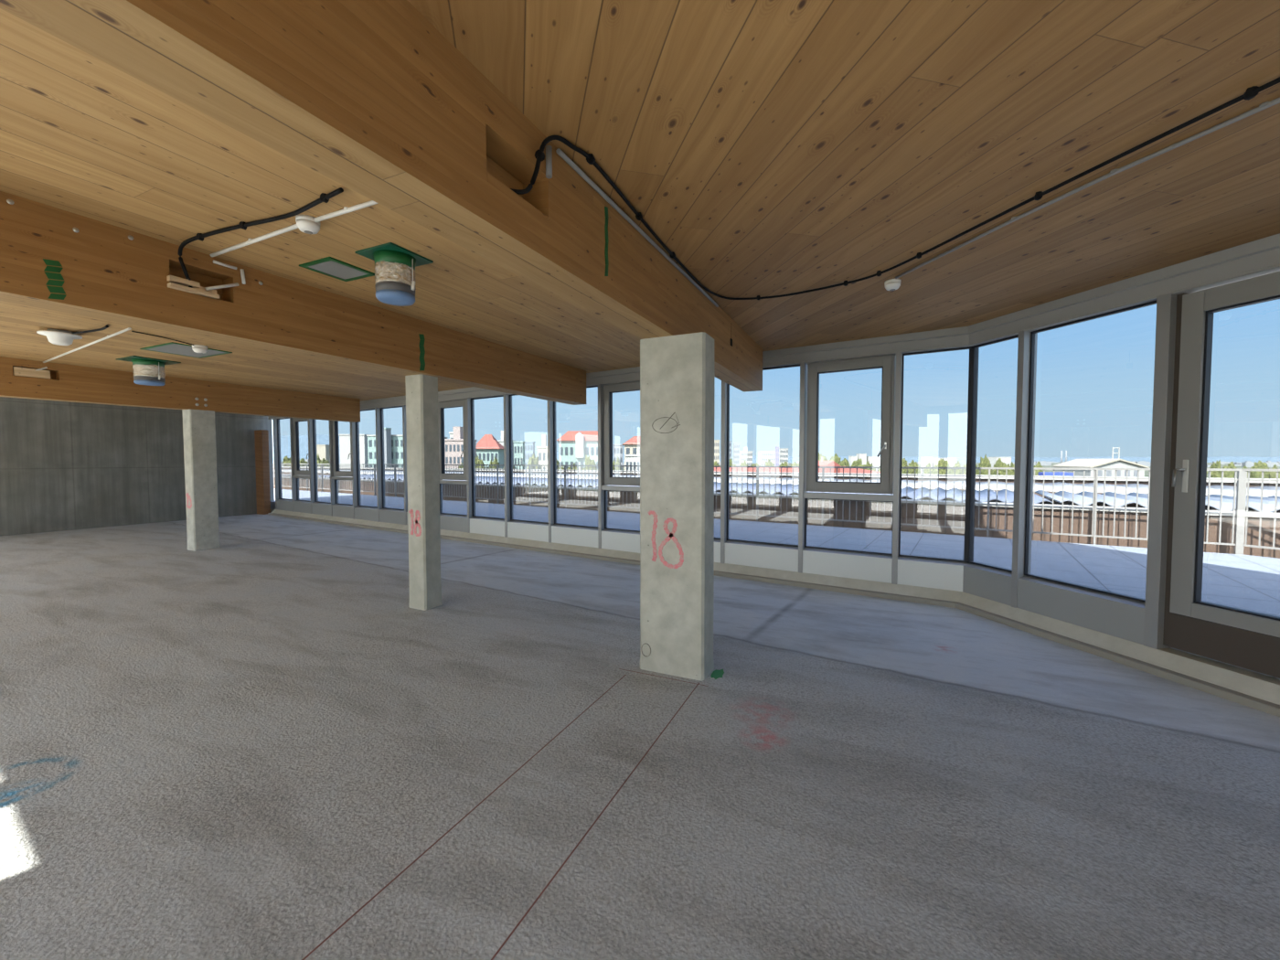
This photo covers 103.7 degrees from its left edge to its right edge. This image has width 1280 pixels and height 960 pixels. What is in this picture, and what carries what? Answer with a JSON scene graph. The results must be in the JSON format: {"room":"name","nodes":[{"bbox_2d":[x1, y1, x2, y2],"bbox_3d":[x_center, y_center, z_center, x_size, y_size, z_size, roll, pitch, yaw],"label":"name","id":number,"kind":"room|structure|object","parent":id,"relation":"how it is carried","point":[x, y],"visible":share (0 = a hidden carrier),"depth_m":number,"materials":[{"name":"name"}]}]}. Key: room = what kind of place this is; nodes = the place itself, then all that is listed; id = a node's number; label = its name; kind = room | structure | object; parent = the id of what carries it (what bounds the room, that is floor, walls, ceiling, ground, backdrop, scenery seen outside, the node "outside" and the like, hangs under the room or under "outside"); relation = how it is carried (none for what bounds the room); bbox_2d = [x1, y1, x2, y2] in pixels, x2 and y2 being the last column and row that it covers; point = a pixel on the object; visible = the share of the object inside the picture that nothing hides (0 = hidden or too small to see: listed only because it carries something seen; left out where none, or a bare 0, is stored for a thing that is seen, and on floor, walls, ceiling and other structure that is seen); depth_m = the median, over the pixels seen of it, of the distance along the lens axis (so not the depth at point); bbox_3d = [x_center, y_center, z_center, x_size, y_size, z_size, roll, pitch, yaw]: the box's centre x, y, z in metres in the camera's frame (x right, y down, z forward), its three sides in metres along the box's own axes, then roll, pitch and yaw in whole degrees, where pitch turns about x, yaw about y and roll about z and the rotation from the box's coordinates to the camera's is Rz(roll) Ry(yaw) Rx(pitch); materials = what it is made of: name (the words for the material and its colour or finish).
{"room":"unfinished office floor","nodes":[
{"label":"unfinished office floor","id":0,"kind":"room"},
{"bbox_2d":[0,396,274,535],"bbox_3d":[-13.456,-0.348,11.342,0.300,3.038,9.387,1,2,25],"label":"wall","id":1,"kind":"structure","parent":0,"point":[65,465],"depth_m":12.13,"materials":[{"name":"concrete"}]},
{"bbox_2d":[0,513,1279,959],"bbox_3d":[-3.753,1.560,4.998,24.906,0.300,9.290,1,3,33],"label":"floor","id":2,"kind":"structure","parent":0,"point":[229,751],"depth_m":2.54,"materials":[{"name":"grey concrete"}]},
{"bbox_2d":[181,409,220,551],"bbox_3d":[-7.951,-0.001,9.116,0.279,2.505,0.390,1,2,25],"label":"concrete column","id":3,"kind":"structure","parent":2,"relation":"on","point":[198,426],"depth_m":9.01,"materials":[{"name":"grey concrete"}]},
{"bbox_2d":[254,429,270,514],"bbox_3d":[-11.266,-0.228,15.011,0.380,2.505,0.180,1,2,25],"label":"wooden post","id":4,"kind":"object","parent":2,"relation":"on","point":[261,436],"visible":0.91,"depth_m":14.93,"materials":[{"name":"brown wood"}]},
{"bbox_2d":[405,373,442,610],"bbox_3d":[-2.357,0.136,5.484,0.264,2.505,0.246,1,2,25],"label":"concrete column","id":5,"kind":"structure","parent":2,"relation":"on","point":[421,390],"depth_m":5.39,"materials":[{"name":"grey concrete"}]},
{"bbox_2d":[0,191,586,405],"bbox_3d":[-2.851,-1.330,4.109,0.300,0.533,8.928,1,2,25],"label":"timber beam","id":6,"kind":"structure","parent":5,"relation":"on","point":[51,258],"depth_m":3.62,"materials":[{"name":"brown wood"}]},
{"bbox_2d":[166,275,219,298],"bbox_3d":[-3.060,-1.310,3.433,0.105,0.073,0.270,1,2,25],"label":"wooden block","id":7,"kind":"object","parent":6,"relation":"attached to","point":[174,283],"depth_m":3.39,"materials":[{"name":"brown wood"}]},
{"bbox_2d":[204,282,238,290],"bbox_3d":[-2.966,-1.374,3.572,0.022,0.112,0.204,1,2,25],"label":"conduit","id":8,"kind":"object","parent":6,"relation":"on","point":[235,283],"visible":1,"depth_m":3.56,"materials":[{"name":"white plastic"}]},
{"bbox_2d":[301,668,708,959],"bbox_3d":[-0.507,1.512,2.287,0.710,0.001,3.200,1,2,25],"label":"chalk line","id":9,"kind":"object","parent":2,"relation":"on","point":[583,837],"visible":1,"depth_m":2.12,"materials":[{"name":"red"}]},
{"bbox_2d":[640,331,714,681],"bbox_3d":[0.281,0.198,3.824,0.520,2.505,0.269,1,2,25],"label":"concrete column","id":10,"kind":"structure","parent":2,"relation":"on","point":[677,372],"depth_m":3.70,"materials":[{"name":"grey concrete"}]},
{"bbox_2d":[0,0,762,391],"bbox_3d":[-0.417,-1.271,2.531,0.258,0.533,8.964,1,2,25],"label":"timber beam","id":11,"kind":"structure","parent":10,"relation":"on","point":[368,96],"depth_m":1.59,"materials":[{"name":"brown wood"}]},
{"bbox_2d":[545,145,552,178],"bbox_3d":[-0.405,-1.413,2.234,0.027,0.130,0.028,1,2,25],"label":"conduit","id":12,"kind":"object","parent":11,"relation":"attached to","point":[549,148],"visible":0.97,"depth_m":2.22,"materials":[{"name":"grey plastic"}]},
{"bbox_2d":[555,148,718,307],"bbox_3d":[0.168,-1.546,3.446,0.023,0.022,2.550,1,2,25],"label":"conduit","id":13,"kind":"object","parent":11,"relation":"attached to","point":[559,151],"visible":1,"depth_m":2.88,"materials":[{"name":"grey plastic"}]},
{"bbox_2d":[710,668,724,679],"bbox_3d":[0.586,1.452,3.768,0.092,0.002,0.206,1,2,25],"label":"paint splash","id":14,"kind":"object","parent":2,"relation":"on","point":[716,674],"visible":1,"depth_m":3.76,"materials":[{"name":"green paint"}]},
{"bbox_2d":[268,509,1279,716],"bbox_3d":[-1.439,1.214,8.018,3.949,0.150,23.334,-2,3,-44],"label":"trim","id":15,"kind":"structure","parent":2,"relation":"on","point":[1253,684],"depth_m":4.89,"materials":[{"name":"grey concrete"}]},
{"bbox_2d":[272,417,292,511],"bbox_3d":[-10.354,-0.452,14.693,1.110,2.715,0.165,1,3,33],"label":"window","id":16,"kind":"structure","parent":15,"relation":"on","point":[281,504],"depth_m":14.93,"materials":[{"name":"silver metal"}]},
{"bbox_2d":[289,417,310,513],"bbox_3d":[-9.436,-0.428,14.079,1.100,2.715,0.184,1,3,33],"label":"window","id":17,"kind":"structure","parent":15,"relation":"on","point":[298,506],"depth_m":14.25,"materials":[{"name":"silver metal"}]},
{"bbox_2d":[308,418,330,515],"bbox_3d":[-8.507,-0.406,13.481,1.110,2.715,0.165,1,3,33],"label":"window","id":18,"kind":"structure","parent":15,"relation":"on","point":[317,507],"depth_m":13.71,"materials":[{"name":"silver metal"}]},
{"bbox_2d":[328,420,352,518],"bbox_3d":[-7.584,-0.383,12.864,1.110,2.715,0.184,1,3,33],"label":"window","id":19,"kind":"structure","parent":15,"relation":"on","point":[341,510],"depth_m":13.05,"materials":[{"name":"silver metal"}]},
{"bbox_2d":[351,408,377,521],"bbox_3d":[-6.651,-0.360,12.264,1.110,2.715,0.165,1,3,33],"label":"window","id":20,"kind":"structure","parent":15,"relation":"on","point":[359,512],"depth_m":12.49,"materials":[{"name":"silver metal"}]},
{"bbox_2d":[374,405,404,524],"bbox_3d":[-5.727,-0.338,11.658,1.100,2.715,0.165,1,3,33],"label":"window","id":21,"kind":"structure","parent":15,"relation":"on","point":[395,516],"depth_m":11.88,"materials":[{"name":"silver metal"}]},
{"bbox_2d":[402,405,408,525],"bbox_3d":[-4.803,-0.315,11.052,1.110,2.715,0.165,1,3,33],"label":"window","id":22,"kind":"structure","parent":15,"relation":"on","point":[404,426],"depth_m":11.27,"materials":[{"name":"silver metal"}]},
{"bbox_2d":[437,399,467,532],"bbox_3d":[-3.893,-0.292,10.443,1.080,2.715,0.184,1,3,33],"label":"window","id":23,"kind":"structure","parent":15,"relation":"on","point":[455,522],"depth_m":10.46,"materials":[{"name":"silver metal"}]},
{"bbox_2d":[465,394,504,536],"bbox_3d":[-2.977,-0.270,9.854,1.100,2.715,0.165,1,3,33],"label":"window","id":24,"kind":"structure","parent":15,"relation":"on","point":[475,524],"depth_m":10.06,"materials":[{"name":"silver metal"}]},
{"bbox_2d":[503,394,548,542],"bbox_3d":[-2.049,-0.247,9.245,1.120,2.715,0.165,1,3,33],"label":"window","id":25,"kind":"structure","parent":15,"relation":"on","point":[517,528],"depth_m":9.46,"materials":[{"name":"silver metal"}]},
{"bbox_2d":[547,385,597,547],"bbox_3d":[-1.113,-0.224,8.631,1.120,2.715,0.165,1,3,33],"label":"window","id":26,"kind":"structure","parent":15,"relation":"on","point":[585,536],"depth_m":8.84,"materials":[{"name":"silver metal"}]},
{"bbox_2d":[597,381,639,553],"bbox_3d":[-0.194,-0.201,8.017,1.090,2.715,0.184,1,3,33],"label":"window","id":27,"kind":"structure","parent":15,"relation":"on","point":[608,538],"depth_m":8.18,"materials":[{"name":"silver metal"}]},
{"bbox_2d":[714,537,720,562],"bbox_3d":[0.723,-0.179,7.427,1.090,2.715,0.165,1,3,33],"label":"window","id":28,"kind":"structure","parent":15,"relation":"on","point":[717,540],"depth_m":7.15,"materials":[{"name":"silver metal"}]},
{"bbox_2d":[720,364,799,572],"bbox_3d":[1.633,-0.157,6.830,1.088,2.715,0.165,1,3,33],"label":"window","id":29,"kind":"structure","parent":15,"relation":"on","point":[768,555],"depth_m":6.99,"materials":[{"name":"silver metal"}]},
{"bbox_2d":[798,354,895,583],"bbox_3d":[2.540,-0.134,6.224,1.094,2.715,0.184,1,3,33],"label":"window","id":30,"kind":"structure","parent":15,"relation":"on","point":[829,561],"depth_m":6.23,"materials":[{"name":"silver metal"}]},
{"bbox_2d":[891,346,972,591],"bbox_3d":[3.315,-0.115,5.726,0.748,2.715,0.165,1,3,33],"label":"window","id":31,"kind":"structure","parent":15,"relation":"on","point":[942,573],"depth_m":5.80,"materials":[{"name":"silver metal"}]},
{"bbox_2d":[962,334,1018,605],"bbox_3d":[3.692,-0.093,5.277,0.172,2.705,0.650,-1,2,-14],"label":"window","id":32,"kind":"structure","parent":15,"relation":"on","point":[984,581],"depth_m":5.47,"materials":[{"name":"grey metal"}]},
{"bbox_2d":[1010,299,1156,644],"bbox_3d":[3.888,-0.065,4.425,0.165,2.715,1.100,-1,2,-14],"label":"window","id":33,"kind":"structure","parent":15,"relation":"on","point":[1122,616],"depth_m":4.83,"materials":[{"name":"silver metal"}]},
{"bbox_2d":[1143,271,1279,678],"bbox_3d":[4.161,-0.030,3.262,0.189,2.695,1.310,-1,2,-14],"label":"door","id":34,"kind":"structure","parent":15,"relation":"on","point":[1176,615],"depth_m":3.69,"materials":[{"name":"silver metal"}]},
{"bbox_2d":[0,0,1279,401],"bbox_3d":[-4.364,-1.736,5.154,24.656,0.200,12.771,1,2,25],"label":"ceiling","id":35,"kind":"structure","parent":0,"point":[774,147],"depth_m":2.42,"materials":[{"name":"brown wood"}]},
{"bbox_2d":[36,329,82,345],"bbox_3d":[-6.421,-1.575,5.568,0.330,0.150,0.330,1,2,25],"label":"ceiling lamp","id":36,"kind":"object","parent":35,"relation":"attached to","point":[55,336],"visible":1,"depth_m":5.51,"materials":[{"name":"grey plastic"}]},
{"bbox_2d":[42,327,131,362],"bbox_3d":[-7.050,-1.668,6.344,3.617,0.025,0.039,1,3,31],"label":"conduit","id":37,"kind":"object","parent":35,"relation":"attached to","point":[128,328],"visible":1,"depth_m":6.11,"materials":[{"name":"white plastic"}]},
{"bbox_2d":[115,355,181,385],"bbox_3d":[-7.049,-1.542,7.223,0.520,0.345,0.520,1,2,25],"label":"ventilation duct","id":38,"kind":"object","parent":35,"relation":"hanging from","point":[148,371],"visible":1,"depth_m":7.11,"materials":[{"name":"teal"}]},
{"bbox_2d":[0,356,360,422],"bbox_3d":[-8.544,-1.469,7.808,0.259,0.533,8.875,1,2,25],"label":"timber beam","id":39,"kind":"structure","parent":35,"relation":"attached to","point":[20,378],"depth_m":8.49,"materials":[{"name":"brown wood"}]},
{"bbox_2d":[139,341,232,358],"bbox_3d":[-5.903,-1.684,6.553,0.800,0.010,0.630,1,2,25],"label":"ceiling panel","id":40,"kind":"object","parent":35,"relation":"attached to","point":[176,348],"visible":0.93,"depth_m":6.53,"materials":[{"name":"grey metal"}]},
{"bbox_2d":[192,344,207,353],"bbox_3d":[-5.514,-1.633,6.301,0.150,0.093,0.150,1,2,25],"label":"smoke detector","id":41,"kind":"object","parent":35,"relation":"attached to","point":[197,348],"visible":0.98,"depth_m":6.25,"materials":[{"name":"white plastic"}]},
{"bbox_2d":[209,224,298,256],"bbox_3d":[-2.504,-1.552,3.262,1.050,0.024,0.038,1,3,27],"label":"conduit","id":42,"kind":"object","parent":35,"relation":"attached to","point":[293,227],"visible":0.81,"depth_m":3.25,"materials":[{"name":"white plastic"}]},
{"bbox_2d":[177,187,343,287],"bbox_3d":[-2.321,-1.417,3.023,1.702,0.279,0.116,1,2,25],"label":"cable","id":43,"kind":"object","parent":35,"relation":"attached to","point":[324,197],"visible":0.96,"depth_m":3.00,"materials":[{"name":"black plastic"}]},
{"bbox_2d":[295,214,319,234],"bbox_3d":[-1.981,-1.516,3.002,0.124,0.077,0.124,1,2,25],"label":"smoke detector","id":44,"kind":"object","parent":35,"relation":"attached to","point":[305,223],"visible":0.98,"depth_m":2.96,"materials":[{"name":"white plastic"}]},
{"bbox_2d":[298,256,374,281],"bbox_3d":[-2.270,-1.580,3.784,0.350,0.010,0.365,1,2,25],"label":"ceiling panel","id":45,"kind":"object","parent":35,"relation":"attached to","point":[329,266],"visible":0.97,"depth_m":3.76,"materials":[{"name":"grey metal"}]},
{"bbox_2d":[313,200,378,222],"bbox_3d":[-1.681,-1.538,2.874,0.530,0.024,0.038,1,2,25],"label":"conduit","id":46,"kind":"object","parent":35,"relation":"attached to","point":[346,209],"visible":0.81,"depth_m":2.86,"materials":[{"name":"white plastic"}]},
{"bbox_2d":[355,242,433,306],"bbox_3d":[-1.726,-1.419,3.549,0.350,0.315,0.350,1,2,25],"label":"ventilation duct","id":47,"kind":"object","parent":35,"relation":"attached to","point":[395,265],"visible":1,"depth_m":3.45,"materials":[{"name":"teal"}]},
{"bbox_2d":[267,233,1279,419],"bbox_3d":[-1.508,-1.649,8.012,3.938,0.203,23.600,-2,3,-44],"label":"trim","id":48,"kind":"structure","parent":35,"relation":"attached to","point":[1260,257],"depth_m":4.69,"materials":[{"name":"grey"}]},
{"bbox_2d":[884,278,901,290],"bbox_3d":[2.032,-1.564,4.047,0.120,0.072,0.120,1,2,25],"label":"smoke detector","id":49,"kind":"object","parent":35,"relation":"attached to","point":[891,284],"visible":1,"depth_m":4.01,"materials":[{"name":"white plastic"}]},
{"bbox_2d":[510,76,1279,299],"bbox_3d":[1.679,-1.375,2.588,3.611,0.333,2.823,1,2,25],"label":"cable","id":50,"kind":"object","parent":35,"relation":"attached to","point":[1251,92],"visible":0.98,"depth_m":2.48,"materials":[{"name":"black plastic"}]},
{"bbox_2d":[895,96,1279,278],"bbox_3d":[2.391,-1.527,2.444,0.069,0.022,3.089,-1,2,-15],"label":"conduit","id":51,"kind":"object","parent":35,"relation":"attached to","point":[1264,105],"visible":1,"depth_m":2.48,"materials":[{"name":"grey plastic"}]},
{"label":"outside","id":52,"kind":"structure","parent":0,"visible":0},
{"bbox_2d":[273,462,1279,477],"bbox_3d":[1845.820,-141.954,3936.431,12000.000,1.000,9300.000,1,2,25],"label":"ground","id":53,"kind":"structure","parent":52,"point":[961,464],"depth_m":997.12,"materials":[{"name":"grey"}]},
{"bbox_2d":[316,444,330,463],"bbox_3d":[-164.647,-7.434,262.262,5.018,21.894,5.018,0,2,0],"label":"apartment building","id":54,"kind":"structure","parent":53,"relation":"on","point":[323,450],"depth_m":259.64,"materials":[{"name":"beige"}]},
{"bbox_2d":[338,434,368,467],"bbox_3d":[-85.731,-3.079,153.733,7.779,21.512,7.779,0,2,0],"label":"apartment building","id":55,"kind":"structure","parent":53,"relation":"on","point":[344,439],"depth_m":149.79,"materials":[{"name":"grey"}]},
{"bbox_2d":[384,427,391,467],"bbox_3d":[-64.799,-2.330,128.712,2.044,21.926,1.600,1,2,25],"label":"stair tower","id":56,"kind":"structure","parent":53,"relation":"on","point":[387,431],"depth_m":127.97,"materials":[{"name":"grey"}]},
{"bbox_2d":[366,434,447,468],"bbox_3d":[-62.695,-1.824,137.031,15.387,20.261,14.300,0,2,0],"label":"apartment building","id":57,"kind":"structure","parent":53,"relation":"on","point":[397,440],"depth_m":129.79,"materials":[{"name":"grey"}]},
{"bbox_2d":[444,426,476,468],"bbox_3d":[-38.277,-0.930,107.520,5.252,20.730,5.252,0,2,0],"label":"apartment building","id":58,"kind":"structure","parent":53,"relation":"on","point":[453,447],"depth_m":104.88,"materials":[{"name":"beige"}]},
{"bbox_2d":[476,439,503,469],"bbox_3d":[-35.777,-0.297,119.946,6.934,18.488,6.934,0,2,0],"label":"apartment building","id":59,"kind":"structure","parent":53,"relation":"on","point":[486,450],"depth_m":116.91,"materials":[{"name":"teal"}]},
{"bbox_2d":[512,440,525,469],"bbox_3d":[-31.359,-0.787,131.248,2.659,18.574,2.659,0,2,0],"label":"apartment building","id":60,"kind":"structure","parent":53,"relation":"on","point":[518,445],"depth_m":129.85,"materials":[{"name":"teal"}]},
{"bbox_2d":[524,441,535,468],"bbox_3d":[-35.404,-2.499,161.476,3.203,19.637,3.203,0,2,0],"label":"apartment building","id":61,"kind":"structure","parent":53,"relation":"on","point":[529,446],"depth_m":159.76,"materials":[{"name":"blue"}]},
{"bbox_2d":[526,452,541,469],"bbox_3d":[-18.483,2.594,88.339,2.426,15.201,3.431,1,2,26],"label":"tree","id":62,"kind":"object","parent":53,"relation":"on","point":[533,460],"visible":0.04,"depth_m":87.52,"materials":[{"name":"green plant"}]},
{"bbox_2d":[536,434,547,469],"bbox_3d":[-20.957,-0.393,111.467,3.095,19.312,3.095,0,2,0],"label":"apartment building","id":63,"kind":"structure","parent":53,"relation":"on","point":[542,451],"depth_m":109.86,"materials":[{"name":"beige"}]},
{"bbox_2d":[556,430,597,469],"bbox_3d":[-11.489,-0.250,104.520,10.100,19.547,10.300,0,2,0],"label":"apartment building","id":64,"kind":"structure","parent":53,"relation":"on","point":[573,445],"depth_m":99.83,"materials":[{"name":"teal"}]},
{"bbox_2d":[580,455,597,469],"bbox_3d":[-8.558,3.009,84.192,3.312,14.672,2.341,0,2,13],"label":"tree","id":65,"kind":"object","parent":53,"relation":"on","point":[588,462],"visible":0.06,"depth_m":83.58,"materials":[{"name":"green plant"}]},
{"bbox_2d":[612,444,622,470],"bbox_3d":[-7.394,-2.623,171.571,3.385,19.037,3.385,0,2,0],"label":"apartment building","id":66,"kind":"structure","parent":53,"relation":"on","point":[617,448],"depth_m":169.78,"materials":[{"name":"grey"}]},
{"bbox_2d":[622,436,639,470],"bbox_3d":[0.389,-2.332,144.719,10.599,20.540,10.599,0,2,0],"label":"apartment building","id":67,"kind":"structure","parent":53,"relation":"on","point":[632,446],"depth_m":139.79,"materials":[{"name":"beige"}]},
{"bbox_2d":[624,454,639,470],"bbox_3d":[-1.300,2.684,91.483,2.915,14.683,2.915,0,2,0],"label":"apartment building","id":68,"kind":"structure","parent":53,"relation":"on","point":[630,459],"depth_m":89.93,"materials":[{"name":"grey"}]},
{"bbox_2d":[714,439,719,464],"bbox_3d":[35.603,-7.544,242.177,4.871,23.255,4.871,0,2,0],"label":"apartment building","id":69,"kind":"structure","parent":53,"relation":"on","point":[716,442],"depth_m":239.60,"materials":[{"name":"beige"}]},
{"bbox_2d":[733,442,739,466],"bbox_3d":[57.711,-10.229,301.466,3.566,23.937,3.566,0,2,0],"label":"building","id":70,"kind":"structure","parent":53,"relation":"on","point":[736,445],"depth_m":299.64,"materials":[{"name":"grey"}]},
{"bbox_2d":[739,447,752,466],"bbox_3d":[67.984,-10.142,323.339,7.272,22.029,7.272,0,2,0],"label":"building","id":71,"kind":"structure","parent":53,"relation":"on","point":[745,454],"depth_m":319.67,"materials":[{"name":"grey"}]},
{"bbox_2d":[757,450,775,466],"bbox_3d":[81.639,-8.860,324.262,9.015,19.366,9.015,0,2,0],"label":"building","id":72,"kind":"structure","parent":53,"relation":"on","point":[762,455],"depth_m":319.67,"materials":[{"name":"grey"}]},
{"bbox_2d":[272,434,1279,463],"bbox_3d":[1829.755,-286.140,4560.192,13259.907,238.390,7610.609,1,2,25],"label":"hills","id":73,"kind":"structure","parent":53,"relation":"on","point":[321,439],"depth_m":3034.81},
{"bbox_2d":[281,458,1279,467],"bbox_3d":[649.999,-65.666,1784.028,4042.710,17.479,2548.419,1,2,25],"label":"town","id":74,"kind":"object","parent":53,"relation":"on","point":[1247,464],"visible":0.1,"depth_m":1160.78,"materials":[{"name":"grey"}]},
{"bbox_2d":[778,448,788,465],"bbox_3d":[97.215,-10.684,342.626,5.855,21.540,5.855,0,2,0],"label":"building","id":75,"kind":"structure","parent":53,"relation":"on","point":[783,452],"depth_m":339.62,"materials":[{"name":"grey"}]},
{"bbox_2d":[714,467,880,473],"bbox_3d":[8.895,5.594,36.585,13.590,13.140,12.000,-1,2,-13],"label":"house","id":76,"kind":"structure","parent":53,"relation":"on","point":[734,469],"depth_m":34.07,"materials":[{"name":"white"}]},
{"bbox_2d":[818,457,840,472],"bbox_3d":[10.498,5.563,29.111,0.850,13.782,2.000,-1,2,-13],"label":"brick house","id":77,"kind":"structure","parent":53,"relation":"on","point":[821,463],"depth_m":27.95,"materials":[{"name":"red brick"}]},
{"bbox_2d":[866,456,880,470],"bbox_3d":[244.158,-16.001,526.787,16.357,17.445,14.300,0,2,0],"label":"building","id":78,"kind":"structure","parent":53,"relation":"on","point":[875,460],"depth_m":519.64,"materials":[{"name":"grey"}]},
{"bbox_2d":[920,457,932,472],"bbox_3d":[298.477,-15.666,523.579,7.856,16.910,7.856,0,2,0],"label":"building","id":79,"kind":"structure","parent":53,"relation":"on","point":[924,461],"depth_m":519.89,"materials":[{"name":"grey"}]},
{"bbox_2d":[934,458,950,474],"bbox_3d":[99.082,-0.080,164.878,5.605,14.301,4.537,-1,2,-24],"label":"tree","id":80,"kind":"object","parent":53,"relation":"on","point":[941,463],"visible":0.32,"depth_m":163.83,"materials":[{"name":"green plant"}]},
{"bbox_2d":[932,458,956,467],"bbox_3d":[316.445,-15.334,526.817,21.082,15.955,14.300,0,2,0],"label":"building","id":81,"kind":"structure","parent":53,"relation":"on","point":[952,461],"depth_m":519.64,"materials":[{"name":"grey"}]},
{"bbox_2d":[977,454,992,475],"bbox_3d":[82.206,1.257,119.932,3.301,15.184,4.078,1,3,28],"label":"tree","id":82,"kind":"object","parent":53,"relation":"on","point":[985,462],"visible":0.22,"depth_m":119.10,"materials":[{"name":"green plant"}]},
{"bbox_2d":[987,457,1011,467],"bbox_3d":[375.930,-15.836,526.799,15.413,16.832,14.300,0,2,0],"label":"building","id":83,"kind":"structure","parent":53,"relation":"on","point":[1007,460],"depth_m":519.76,"materials":[{"name":"grey"}]},
{"bbox_2d":[992,458,1006,475],"bbox_3d":[112.979,0.188,157.912,3.781,14.284,3.884,1,2,26],"label":"tree","id":84,"kind":"object","parent":53,"relation":"on","point":[998,464],"visible":0.39,"depth_m":156.67,"materials":[{"name":"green plant"}]},
{"bbox_2d":[1002,461,1014,475],"bbox_3d":[90.087,2.186,122.250,3.227,13.127,2.850,-1,2,-14],"label":"tree","id":85,"kind":"object","parent":53,"relation":"on","point":[1010,472],"visible":0.16,"depth_m":121.78,"materials":[{"name":"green plant"}]},
{"bbox_2d":[1038,471,1073,476],"bbox_3d":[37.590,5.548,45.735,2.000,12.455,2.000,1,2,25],"label":"container","id":86,"kind":"object","parent":53,"relation":"on","point":[1040,473],"visible":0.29,"depth_m":44.64,"materials":[{"name":"blue"}]},
{"bbox_2d":[1052,458,1149,477],"bbox_3d":[61.903,3.979,68.586,13.151,13.750,13.250,0,2,0],"label":"warehouse","id":87,"kind":"structure","parent":53,"relation":"on","point":[1077,463],"depth_m":62.03,"materials":[{"name":"grey"}]},
{"bbox_2d":[1209,459,1225,478],"bbox_3d":[126.066,2.345,110.058,2.645,13.684,3.268,0,2,-10],"label":"tree","id":88,"kind":"object","parent":53,"relation":"on","point":[1213,474],"visible":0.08,"depth_m":109.43,"materials":[{"name":"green plant"}]},
{"bbox_2d":[1222,461,1236,478],"bbox_3d":[199.455,0.237,170.615,3.621,13.002,3.525,-1,2,-12],"label":"tree","id":89,"kind":"object","parent":53,"relation":"on","point":[1227,474],"visible":0.45,"depth_m":169.44,"materials":[{"name":"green plant"}]},
{"bbox_2d":[1249,460,1269,478],"bbox_3d":[203.135,0.187,164.919,5.280,13.539,4.274,-1,2,-20],"label":"tree","id":90,"kind":"object","parent":53,"relation":"on","point":[1257,465],"visible":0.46,"depth_m":164.09,"materials":[{"name":"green plant"}]},
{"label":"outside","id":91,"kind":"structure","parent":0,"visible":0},
{"bbox_2d":[318,473,1052,503],"bbox_3d":[-3.030,0.055,17.991,27.200,0.130,4.550,1,3,33],"label":"corrugated roof","id":92,"kind":"structure","parent":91,"point":[1001,495],"depth_m":12.50,"materials":[{"name":"blue"}]},
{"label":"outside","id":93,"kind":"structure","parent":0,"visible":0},
{"bbox_2d":[1034,490,1279,512],"bbox_3d":[14.431,0.486,6.239,14.700,0.150,4.050,1,3,33],"label":"corrugated roof","id":94,"kind":"structure","parent":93,"point":[1254,502],"depth_m":8.85,"materials":[{"name":"grey metal"}]},
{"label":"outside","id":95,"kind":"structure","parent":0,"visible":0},
{"bbox_2d":[283,474,1279,511],"bbox_3d":[0.651,0.597,19.246,159.945,0.100,33.687,1,2,25],"label":"flat roof","id":96,"kind":"structure","parent":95,"point":[948,498],"depth_m":15.38,"materials":[{"name":"grey"}]},
{"bbox_2d":[273,476,1279,558],"bbox_3d":[-6.642,2.010,17.299,90.000,3.845,0.400,1,3,33],"label":"wall","id":97,"kind":"structure","parent":96,"relation":"attached to","point":[1253,517],"depth_m":9.13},
{"bbox_2d":[281,466,1279,498],"bbox_3d":[3.794,1.631,24.076,140.001,4.050,0.600,1,3,33],"label":"wall","id":98,"kind":"structure","parent":96,"relation":"attached to","point":[1231,483],"depth_m":18.59,"materials":[{"name":"grey"}]},
{"bbox_2d":[281,469,1279,497],"bbox_3d":[-3.953,-0.192,24.963,66.000,0.080,5.500,1,3,33],"label":"roof","id":99,"kind":"structure","parent":96,"relation":"on","point":[1228,490],"depth_m":15.38,"materials":[{"name":"grey"}]},
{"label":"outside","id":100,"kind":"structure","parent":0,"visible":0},
{"bbox_2d":[270,488,1279,679],"bbox_3d":[-2.676,0.950,10.694,9.402,0.230,38.009,-2,3,-45],"label":"deck","id":101,"kind":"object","parent":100,"point":[1249,582],"visible":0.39,"depth_m":6.85,"materials":[{"name":"concrete"}]},
{"bbox_2d":[273,463,1279,554],"bbox_3d":[-2.081,0.232,12.890,36.325,1.232,2.832,2,3,39],"label":"metal railing","id":102,"kind":"object","parent":101,"relation":"on","point":[1240,490],"visible":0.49,"depth_m":8.80,"materials":[{"name":"grey metal"}]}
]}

